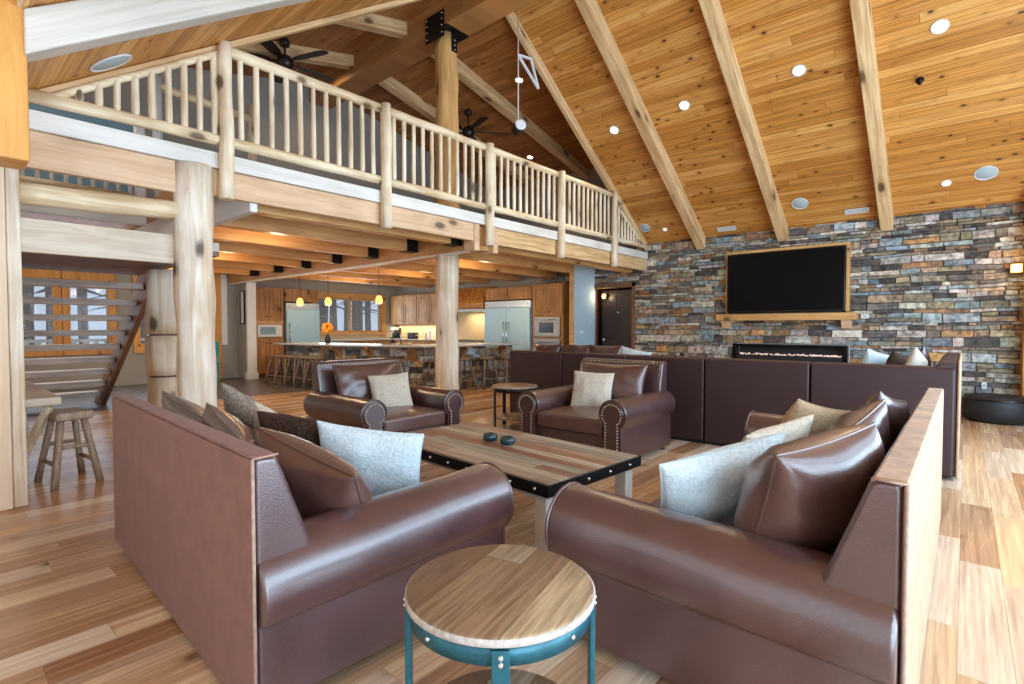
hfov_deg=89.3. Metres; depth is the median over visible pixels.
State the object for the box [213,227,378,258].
joist
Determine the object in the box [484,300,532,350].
refrigerator
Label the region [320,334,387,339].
trim
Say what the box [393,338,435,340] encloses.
countertop
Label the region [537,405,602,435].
seat cushion
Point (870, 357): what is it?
cushion
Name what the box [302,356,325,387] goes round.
bar stool
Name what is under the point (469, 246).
beam
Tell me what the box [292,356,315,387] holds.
bar stool
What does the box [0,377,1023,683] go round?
floor
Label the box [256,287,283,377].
tall cabinet
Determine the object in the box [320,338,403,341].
countertop
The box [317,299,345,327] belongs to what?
pine tree
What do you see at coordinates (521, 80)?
recessed light
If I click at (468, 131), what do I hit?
ceiling fan
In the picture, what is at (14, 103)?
header beam
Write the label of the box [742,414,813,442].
throw pillow
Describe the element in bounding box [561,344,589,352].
cushion
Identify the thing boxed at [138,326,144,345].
window
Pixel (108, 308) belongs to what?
window
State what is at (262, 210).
joist
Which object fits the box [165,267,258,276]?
joist
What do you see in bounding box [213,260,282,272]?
joist
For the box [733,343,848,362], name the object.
fireplace
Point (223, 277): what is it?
trim
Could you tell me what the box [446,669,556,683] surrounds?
shelf
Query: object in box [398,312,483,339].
backsplash
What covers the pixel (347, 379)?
cushion
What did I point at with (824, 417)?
throw pillow
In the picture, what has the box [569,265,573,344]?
trim
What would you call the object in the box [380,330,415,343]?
bar sink
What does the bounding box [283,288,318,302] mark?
upper cabinet
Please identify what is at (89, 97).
wall
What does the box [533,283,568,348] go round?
tall cabinet
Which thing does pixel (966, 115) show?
ceiling
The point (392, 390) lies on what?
throw pillow
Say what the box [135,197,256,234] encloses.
joist
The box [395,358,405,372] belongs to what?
bar stool
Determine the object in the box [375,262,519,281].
joist
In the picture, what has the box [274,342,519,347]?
countertop
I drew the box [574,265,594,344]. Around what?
wall partition
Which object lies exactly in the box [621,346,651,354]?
cushion
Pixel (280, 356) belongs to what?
bar stool
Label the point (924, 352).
cushion
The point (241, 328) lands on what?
wall
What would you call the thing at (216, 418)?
leather cushion
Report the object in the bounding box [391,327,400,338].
coffee maker
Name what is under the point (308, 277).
joist
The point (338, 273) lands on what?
joist
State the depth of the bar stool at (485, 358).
11.00 m
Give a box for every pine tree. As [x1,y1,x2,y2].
[22,286,34,344]
[34,287,51,344]
[76,288,105,343]
[88,294,105,310]
[140,312,147,343]
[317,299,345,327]
[319,299,324,330]
[329,300,346,330]
[338,300,363,330]
[340,300,376,330]
[345,301,377,330]
[363,301,376,329]
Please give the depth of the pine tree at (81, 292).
14.99 m
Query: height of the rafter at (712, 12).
3.386 m
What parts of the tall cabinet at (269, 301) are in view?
door, door, niche rail, door, door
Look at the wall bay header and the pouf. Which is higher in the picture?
the wall bay header
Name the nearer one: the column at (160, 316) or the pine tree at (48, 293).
the column at (160, 316)
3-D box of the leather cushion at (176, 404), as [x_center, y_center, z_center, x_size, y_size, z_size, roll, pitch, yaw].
[-1.876,0.578,3.098,0.775,0.546,0.288,2,2,41]
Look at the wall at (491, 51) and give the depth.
10.04 m
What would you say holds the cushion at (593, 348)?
on the sectional sofa at (714, 398)
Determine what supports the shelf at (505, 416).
attached to the round side table at (511, 388)
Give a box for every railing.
[19,126,146,225]
[24,338,144,344]
[28,40,647,266]
[152,74,256,197]
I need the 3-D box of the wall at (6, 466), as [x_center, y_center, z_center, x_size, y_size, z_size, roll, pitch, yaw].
[-4.315,-0.663,2.970,0.270,3.750,2.012,1,2,41]
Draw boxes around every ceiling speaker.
[89,54,131,71]
[639,224,649,231]
[791,198,808,208]
[974,166,998,179]
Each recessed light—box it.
[515,77,523,83]
[609,126,618,134]
[678,100,689,110]
[791,64,805,76]
[930,19,949,33]
[941,180,951,186]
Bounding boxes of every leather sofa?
[112,394,513,683]
[544,387,943,683]
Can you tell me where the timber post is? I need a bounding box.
[1020,279,1023,395]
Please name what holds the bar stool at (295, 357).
on the floor at (75, 608)
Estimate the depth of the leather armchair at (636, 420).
5.24 m
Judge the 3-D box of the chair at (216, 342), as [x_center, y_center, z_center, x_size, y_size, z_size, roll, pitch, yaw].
[-7.047,0.469,12.009,0.400,0.950,0.400,-1,2,-19]
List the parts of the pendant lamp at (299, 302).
lamp shade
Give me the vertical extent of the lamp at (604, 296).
0.120 m
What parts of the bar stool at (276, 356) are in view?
leg, leg, seat, leg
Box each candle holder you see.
[483,432,497,441]
[500,435,514,444]
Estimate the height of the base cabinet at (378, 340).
0.925 m
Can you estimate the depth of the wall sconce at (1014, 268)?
7.25 m
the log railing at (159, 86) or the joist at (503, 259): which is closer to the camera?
the log railing at (159, 86)
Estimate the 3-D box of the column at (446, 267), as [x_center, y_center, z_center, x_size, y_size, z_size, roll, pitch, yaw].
[-0.986,-0.127,7.906,0.385,2.384,0.393,1,2,41]
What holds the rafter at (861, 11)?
attached to the ceiling at (966, 115)
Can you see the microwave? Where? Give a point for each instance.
(262, 330)
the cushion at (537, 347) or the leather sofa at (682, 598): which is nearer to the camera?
the leather sofa at (682, 598)
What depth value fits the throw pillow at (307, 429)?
2.75 m
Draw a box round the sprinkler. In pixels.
[915,77,923,85]
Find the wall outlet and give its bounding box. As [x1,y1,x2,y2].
[981,382,986,388]
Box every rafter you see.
[23,0,310,62]
[36,0,420,92]
[238,41,353,69]
[334,13,406,38]
[378,76,535,190]
[431,54,589,179]
[505,12,647,250]
[575,0,704,249]
[698,0,787,241]
[849,0,893,230]
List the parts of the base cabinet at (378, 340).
door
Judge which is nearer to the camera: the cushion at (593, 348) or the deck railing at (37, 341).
the cushion at (593, 348)
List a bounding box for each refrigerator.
[283,303,319,372]
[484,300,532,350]
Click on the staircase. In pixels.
(131, 320)
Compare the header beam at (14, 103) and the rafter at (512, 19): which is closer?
the header beam at (14, 103)
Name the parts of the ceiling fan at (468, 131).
motor, blade, blade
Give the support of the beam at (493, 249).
attached to the girder
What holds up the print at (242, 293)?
attached to the framed picture at (242, 293)
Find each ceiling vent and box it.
[717,226,736,231]
[844,207,869,214]
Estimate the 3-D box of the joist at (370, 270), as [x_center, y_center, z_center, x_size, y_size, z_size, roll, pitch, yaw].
[-2.275,-1.671,12.387,0.150,0.265,4.770,1,2,41]
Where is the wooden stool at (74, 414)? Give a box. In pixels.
[34,407,103,489]
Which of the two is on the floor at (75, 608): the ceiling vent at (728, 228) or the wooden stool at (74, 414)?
the wooden stool at (74, 414)
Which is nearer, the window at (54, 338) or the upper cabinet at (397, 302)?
the window at (54, 338)
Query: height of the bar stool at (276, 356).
0.667 m
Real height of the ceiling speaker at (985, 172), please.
0.151 m
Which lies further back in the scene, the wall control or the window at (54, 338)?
the window at (54, 338)
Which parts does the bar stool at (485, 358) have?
leg, leg, seat, leg, leg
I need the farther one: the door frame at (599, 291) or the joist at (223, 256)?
the door frame at (599, 291)
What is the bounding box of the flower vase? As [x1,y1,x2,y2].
[321,322,333,342]
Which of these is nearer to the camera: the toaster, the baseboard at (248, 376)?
the baseboard at (248, 376)
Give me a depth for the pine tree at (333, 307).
20.34 m
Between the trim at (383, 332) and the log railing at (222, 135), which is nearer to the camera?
the log railing at (222, 135)
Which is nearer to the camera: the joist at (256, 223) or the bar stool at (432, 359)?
the joist at (256, 223)
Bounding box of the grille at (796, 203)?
[792,199,806,207]
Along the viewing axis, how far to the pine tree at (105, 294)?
20.36 m
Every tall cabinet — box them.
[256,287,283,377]
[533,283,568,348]
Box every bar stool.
[264,354,292,384]
[273,355,302,385]
[282,355,311,386]
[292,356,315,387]
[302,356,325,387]
[338,358,355,359]
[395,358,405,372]
[423,358,435,387]
[459,357,477,390]
[471,356,499,388]
[493,355,509,383]
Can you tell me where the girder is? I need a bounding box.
[228,226,488,284]
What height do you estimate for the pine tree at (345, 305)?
9.000 m
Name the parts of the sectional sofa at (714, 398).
panel, panel, panel, panel, panel, panel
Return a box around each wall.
[0,167,13,510]
[19,103,134,193]
[24,269,397,390]
[70,68,484,214]
[237,283,246,377]
[347,16,593,190]
[397,168,1023,390]
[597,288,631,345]
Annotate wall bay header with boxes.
[17,0,23,7]
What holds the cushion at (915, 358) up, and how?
on the sectional sofa at (714, 398)
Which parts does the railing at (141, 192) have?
rail, post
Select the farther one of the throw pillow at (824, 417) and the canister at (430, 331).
the canister at (430, 331)
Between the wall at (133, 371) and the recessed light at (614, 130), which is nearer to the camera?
the recessed light at (614, 130)
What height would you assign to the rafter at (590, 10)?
3.386 m
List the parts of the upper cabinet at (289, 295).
door, door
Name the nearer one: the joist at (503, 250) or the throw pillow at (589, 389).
the throw pillow at (589, 389)
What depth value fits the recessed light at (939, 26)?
5.92 m
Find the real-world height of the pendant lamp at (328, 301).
0.750 m
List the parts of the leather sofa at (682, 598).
arm, arm, panel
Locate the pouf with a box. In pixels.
[961,393,1023,425]
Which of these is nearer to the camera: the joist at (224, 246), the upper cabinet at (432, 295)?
the joist at (224, 246)
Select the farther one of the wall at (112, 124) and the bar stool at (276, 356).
the bar stool at (276, 356)
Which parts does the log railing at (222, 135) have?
rail, rail, post, rail, rail, post, rail, rail, post, rail, rail, post, rail, rail, post, rail, rail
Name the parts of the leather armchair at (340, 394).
arm, nailhead trim, arm, nailhead trim, arm, arm, nailhead trim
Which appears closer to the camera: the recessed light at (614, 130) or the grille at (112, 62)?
the grille at (112, 62)
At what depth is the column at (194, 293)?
4.52 m
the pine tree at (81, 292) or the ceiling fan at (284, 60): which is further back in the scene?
the pine tree at (81, 292)
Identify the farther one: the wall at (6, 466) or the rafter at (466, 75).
the rafter at (466, 75)
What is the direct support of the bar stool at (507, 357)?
on the floor at (75, 608)
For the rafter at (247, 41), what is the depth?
4.92 m
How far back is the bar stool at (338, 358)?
10.40 m
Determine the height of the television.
1.150 m
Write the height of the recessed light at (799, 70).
0.105 m
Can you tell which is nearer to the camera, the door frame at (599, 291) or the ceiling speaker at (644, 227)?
the ceiling speaker at (644, 227)
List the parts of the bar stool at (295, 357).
leg, leg, seat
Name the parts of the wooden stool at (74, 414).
leg, leg, seat, leg, leg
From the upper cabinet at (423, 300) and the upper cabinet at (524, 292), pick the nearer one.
the upper cabinet at (524, 292)
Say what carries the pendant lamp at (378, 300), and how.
hanging from the joist at (407, 266)
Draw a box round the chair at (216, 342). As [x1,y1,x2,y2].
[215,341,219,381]
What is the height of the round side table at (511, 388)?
0.550 m
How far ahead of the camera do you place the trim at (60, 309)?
10.68 m
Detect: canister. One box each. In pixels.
[424,332,428,338]
[429,330,432,338]
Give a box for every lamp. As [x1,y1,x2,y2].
[296,277,303,305]
[325,297,331,304]
[375,295,382,303]
[602,293,607,298]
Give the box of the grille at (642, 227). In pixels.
[640,225,649,230]
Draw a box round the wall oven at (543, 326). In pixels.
[534,317,560,336]
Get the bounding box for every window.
[22,276,56,343]
[67,279,110,343]
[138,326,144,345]
[319,297,380,331]
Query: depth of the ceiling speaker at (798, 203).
8.71 m
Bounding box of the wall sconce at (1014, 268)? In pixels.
[1010,263,1022,273]
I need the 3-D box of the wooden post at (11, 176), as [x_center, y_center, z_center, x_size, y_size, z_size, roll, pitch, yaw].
[-3.607,-0.291,3.752,0.200,2.960,0.076,1,2,41]
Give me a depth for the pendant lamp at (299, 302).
11.32 m
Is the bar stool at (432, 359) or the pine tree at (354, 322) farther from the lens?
the pine tree at (354, 322)
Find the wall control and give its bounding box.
[861,314,868,317]
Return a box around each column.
[145,269,177,406]
[172,160,217,408]
[425,8,468,208]
[435,254,458,389]
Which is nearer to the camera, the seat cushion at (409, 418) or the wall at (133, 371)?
the seat cushion at (409, 418)
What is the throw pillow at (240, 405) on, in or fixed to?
on the leather sofa at (210, 518)
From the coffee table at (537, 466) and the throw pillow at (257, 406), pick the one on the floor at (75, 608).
the coffee table at (537, 466)
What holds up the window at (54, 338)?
in the wall at (133, 371)
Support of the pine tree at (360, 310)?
on the ground
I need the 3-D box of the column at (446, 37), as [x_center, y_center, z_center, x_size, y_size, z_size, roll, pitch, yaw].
[-0.976,-3.303,7.793,0.480,3.020,0.487,1,2,41]
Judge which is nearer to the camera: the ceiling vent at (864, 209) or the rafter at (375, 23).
the rafter at (375, 23)
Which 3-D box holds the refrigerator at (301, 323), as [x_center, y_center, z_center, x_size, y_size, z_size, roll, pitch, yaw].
[-5.816,-0.078,14.093,0.768,1.920,0.920,1,2,41]
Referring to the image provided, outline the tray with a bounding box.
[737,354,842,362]
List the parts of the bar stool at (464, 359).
leg, seat, leg, leg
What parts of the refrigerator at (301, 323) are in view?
door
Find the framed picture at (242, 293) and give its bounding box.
[240,290,244,323]
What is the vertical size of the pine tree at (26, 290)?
9.000 m
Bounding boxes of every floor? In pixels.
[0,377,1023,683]
[20,192,484,229]
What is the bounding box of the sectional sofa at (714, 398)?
[510,350,961,478]
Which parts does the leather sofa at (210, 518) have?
panel, arm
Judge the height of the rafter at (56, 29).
3.358 m
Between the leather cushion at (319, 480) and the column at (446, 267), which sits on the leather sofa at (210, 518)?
the leather cushion at (319, 480)
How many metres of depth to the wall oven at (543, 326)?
12.07 m
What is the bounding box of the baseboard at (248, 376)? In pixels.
[245,372,258,379]
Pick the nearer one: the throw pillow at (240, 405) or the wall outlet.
the throw pillow at (240, 405)
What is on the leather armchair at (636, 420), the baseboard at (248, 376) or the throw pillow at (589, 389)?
the throw pillow at (589, 389)
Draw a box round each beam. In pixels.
[0,0,29,169]
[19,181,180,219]
[20,217,218,275]
[25,109,647,270]
[309,0,533,108]
[464,223,478,251]
[483,227,497,254]
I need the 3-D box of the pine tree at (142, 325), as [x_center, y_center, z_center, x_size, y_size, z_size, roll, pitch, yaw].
[-13.918,-3.326,19.378,1.668,9.000,1.612,-1,2,-22]
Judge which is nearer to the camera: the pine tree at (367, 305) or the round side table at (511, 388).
the round side table at (511, 388)
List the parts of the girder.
plate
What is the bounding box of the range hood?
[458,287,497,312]
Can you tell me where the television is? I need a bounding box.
[726,241,850,313]
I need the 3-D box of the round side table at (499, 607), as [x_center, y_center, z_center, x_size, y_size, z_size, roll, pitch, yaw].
[-0.033,0.971,1.487,0.536,0.569,0.536,1,2,28]
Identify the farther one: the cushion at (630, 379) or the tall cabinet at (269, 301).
the tall cabinet at (269, 301)
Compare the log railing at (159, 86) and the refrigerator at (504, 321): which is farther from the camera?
the refrigerator at (504, 321)
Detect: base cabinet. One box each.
[320,338,403,343]
[393,338,435,343]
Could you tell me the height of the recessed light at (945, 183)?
0.077 m
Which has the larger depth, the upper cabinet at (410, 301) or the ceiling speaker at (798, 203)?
the upper cabinet at (410, 301)
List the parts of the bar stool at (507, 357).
leg, seat, leg, leg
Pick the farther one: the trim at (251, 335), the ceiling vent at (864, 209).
the trim at (251, 335)
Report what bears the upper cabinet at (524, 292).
attached to the wall at (597, 271)
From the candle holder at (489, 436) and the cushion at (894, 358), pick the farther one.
the cushion at (894, 358)
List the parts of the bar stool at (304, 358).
leg, leg, seat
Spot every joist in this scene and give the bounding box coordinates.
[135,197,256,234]
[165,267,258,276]
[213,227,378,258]
[213,240,341,263]
[213,252,310,268]
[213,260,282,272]
[216,214,417,252]
[254,204,461,246]
[291,275,430,287]
[315,271,435,284]
[343,267,487,283]
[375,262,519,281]
[409,259,555,278]
[459,252,571,273]
[498,246,631,272]
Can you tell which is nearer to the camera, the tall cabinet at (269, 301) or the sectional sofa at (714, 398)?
the sectional sofa at (714, 398)
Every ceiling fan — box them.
[249,38,332,83]
[434,109,507,140]
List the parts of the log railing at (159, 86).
post, rail, post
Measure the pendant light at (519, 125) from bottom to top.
1.867 m
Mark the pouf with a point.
(992, 408)
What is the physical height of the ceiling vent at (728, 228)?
0.069 m
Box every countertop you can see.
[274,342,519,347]
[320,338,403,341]
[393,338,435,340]
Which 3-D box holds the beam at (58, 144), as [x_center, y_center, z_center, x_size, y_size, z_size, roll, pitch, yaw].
[-0.362,-1.587,7.384,0.090,0.415,9.780,1,2,41]
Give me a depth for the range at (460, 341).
13.82 m
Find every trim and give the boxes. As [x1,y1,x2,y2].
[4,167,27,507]
[22,268,144,356]
[221,274,227,344]
[246,282,256,372]
[310,292,386,335]
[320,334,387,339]
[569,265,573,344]
[594,282,635,349]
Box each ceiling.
[22,0,392,88]
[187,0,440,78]
[514,0,1023,243]
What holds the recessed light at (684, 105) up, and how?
in the ceiling at (966, 115)
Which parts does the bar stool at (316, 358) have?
leg, seat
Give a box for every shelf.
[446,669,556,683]
[493,412,520,420]
[716,312,857,327]
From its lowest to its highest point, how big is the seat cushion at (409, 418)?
0.197 m
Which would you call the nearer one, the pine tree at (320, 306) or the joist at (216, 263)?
the joist at (216, 263)
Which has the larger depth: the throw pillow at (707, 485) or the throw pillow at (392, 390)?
the throw pillow at (392, 390)
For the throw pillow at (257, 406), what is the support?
on the leather sofa at (210, 518)
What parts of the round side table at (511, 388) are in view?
leg, leg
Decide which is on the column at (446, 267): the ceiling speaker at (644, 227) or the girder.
the girder
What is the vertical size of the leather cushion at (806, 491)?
0.546 m
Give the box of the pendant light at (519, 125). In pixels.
[511,9,538,134]
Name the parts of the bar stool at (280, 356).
leg, leg, seat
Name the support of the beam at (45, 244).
on the column at (160, 316)
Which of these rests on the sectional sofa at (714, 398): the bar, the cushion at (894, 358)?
the cushion at (894, 358)
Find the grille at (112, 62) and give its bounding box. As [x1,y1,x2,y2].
[92,56,128,69]
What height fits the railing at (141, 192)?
1.300 m
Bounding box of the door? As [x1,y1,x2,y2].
[602,289,631,348]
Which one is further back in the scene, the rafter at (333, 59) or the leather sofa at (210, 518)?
the rafter at (333, 59)
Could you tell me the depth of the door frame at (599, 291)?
12.23 m
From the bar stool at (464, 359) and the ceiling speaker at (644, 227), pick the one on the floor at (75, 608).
the bar stool at (464, 359)
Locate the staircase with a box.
[22,274,145,404]
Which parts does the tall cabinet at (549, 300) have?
door, warming drawer, door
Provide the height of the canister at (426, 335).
0.222 m
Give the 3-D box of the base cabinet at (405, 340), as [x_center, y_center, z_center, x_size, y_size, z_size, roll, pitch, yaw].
[-2.503,0.379,15.453,2.600,0.925,0.630,1,2,41]
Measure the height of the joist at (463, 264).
0.265 m
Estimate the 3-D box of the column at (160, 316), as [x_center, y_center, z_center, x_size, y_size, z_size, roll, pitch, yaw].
[-3.895,0.168,5.808,0.348,1.920,0.351,1,2,41]
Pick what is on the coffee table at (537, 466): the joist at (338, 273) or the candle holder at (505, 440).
the candle holder at (505, 440)
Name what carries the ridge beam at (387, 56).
attached to the wall at (89, 97)
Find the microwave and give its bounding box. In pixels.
[257,325,281,336]
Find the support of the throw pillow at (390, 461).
on the leather sofa at (210, 518)
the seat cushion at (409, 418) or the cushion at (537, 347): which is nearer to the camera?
the seat cushion at (409, 418)
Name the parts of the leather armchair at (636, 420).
nailhead trim, arm, arm, nailhead trim, arm, nailhead trim, arm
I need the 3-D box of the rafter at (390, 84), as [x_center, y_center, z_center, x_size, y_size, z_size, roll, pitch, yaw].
[-0.966,-4.416,11.219,0.180,1.298,4.800,1,2,41]
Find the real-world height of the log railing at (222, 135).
1.427 m
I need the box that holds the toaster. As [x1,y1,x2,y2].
[407,332,417,338]
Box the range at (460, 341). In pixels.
[459,340,483,342]
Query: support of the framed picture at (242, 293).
attached to the wall at (241, 328)
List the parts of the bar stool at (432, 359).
leg, leg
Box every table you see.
[25,381,61,484]
[403,544,596,683]
[408,422,640,549]
[492,383,536,426]
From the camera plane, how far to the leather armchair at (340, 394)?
5.36 m
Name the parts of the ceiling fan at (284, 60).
blade, blade, blade, motor, blade, blade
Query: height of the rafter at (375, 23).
1.298 m
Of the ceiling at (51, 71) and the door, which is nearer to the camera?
the ceiling at (51, 71)
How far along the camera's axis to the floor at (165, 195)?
6.97 m
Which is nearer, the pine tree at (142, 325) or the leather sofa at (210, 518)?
the leather sofa at (210, 518)
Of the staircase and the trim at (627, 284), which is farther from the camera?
the trim at (627, 284)
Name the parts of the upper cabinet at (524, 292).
door, door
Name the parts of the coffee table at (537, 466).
leg, leg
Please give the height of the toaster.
0.204 m
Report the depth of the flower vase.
11.82 m
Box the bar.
[274,342,519,386]
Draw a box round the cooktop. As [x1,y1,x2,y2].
[459,340,483,341]
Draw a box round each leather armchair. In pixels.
[303,358,463,432]
[517,358,675,455]
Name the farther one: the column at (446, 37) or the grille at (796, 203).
the grille at (796, 203)
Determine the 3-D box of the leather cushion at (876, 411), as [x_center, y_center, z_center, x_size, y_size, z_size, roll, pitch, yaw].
[1.629,0.566,2.512,0.707,0.544,0.310,-2,2,-42]
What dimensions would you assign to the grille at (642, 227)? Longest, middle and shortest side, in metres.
0.200 x 0.200 x 0.009 m
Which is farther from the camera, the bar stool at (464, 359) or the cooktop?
the cooktop
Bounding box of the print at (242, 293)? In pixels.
[241,292,243,322]
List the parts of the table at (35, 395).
leg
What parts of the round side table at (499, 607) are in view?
leg, leg, leg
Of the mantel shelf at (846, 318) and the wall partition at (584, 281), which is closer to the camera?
the mantel shelf at (846, 318)
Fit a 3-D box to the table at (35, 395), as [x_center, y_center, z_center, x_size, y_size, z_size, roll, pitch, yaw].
[-4.517,0.796,4.704,1.880,0.730,0.410,1,2,41]
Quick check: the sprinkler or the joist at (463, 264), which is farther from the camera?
the joist at (463, 264)
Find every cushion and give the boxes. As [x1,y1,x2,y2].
[161,391,203,423]
[202,402,254,444]
[254,425,373,518]
[332,361,398,398]
[383,405,444,431]
[533,344,561,351]
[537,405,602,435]
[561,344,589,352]
[580,361,647,399]
[589,345,622,353]
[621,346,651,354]
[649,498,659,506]
[732,422,884,553]
[828,398,889,455]
[856,391,909,452]
[862,348,888,363]
[886,350,907,364]
[905,347,927,365]
[919,346,930,365]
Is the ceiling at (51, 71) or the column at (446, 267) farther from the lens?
the column at (446, 267)
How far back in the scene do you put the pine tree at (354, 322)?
20.20 m
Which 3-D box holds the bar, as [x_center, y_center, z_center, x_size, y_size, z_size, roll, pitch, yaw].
[-2.716,0.499,11.409,5.721,0.925,2.282,0,2,5]
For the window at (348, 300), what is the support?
in the wall at (133, 371)
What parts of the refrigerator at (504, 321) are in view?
door, door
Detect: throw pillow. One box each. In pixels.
[221,383,260,429]
[254,402,276,426]
[257,411,319,445]
[317,421,423,495]
[367,372,412,406]
[570,370,614,406]
[659,432,785,525]
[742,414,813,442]
[780,399,851,434]
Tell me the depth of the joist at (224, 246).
8.65 m
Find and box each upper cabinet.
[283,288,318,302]
[391,295,403,324]
[404,294,416,324]
[417,294,429,324]
[430,293,435,324]
[486,286,532,300]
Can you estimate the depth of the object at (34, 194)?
4.04 m
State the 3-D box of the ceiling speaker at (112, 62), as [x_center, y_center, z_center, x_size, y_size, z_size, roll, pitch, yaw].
[-3.026,-2.105,3.907,0.308,0.179,0.259,1,2,36]

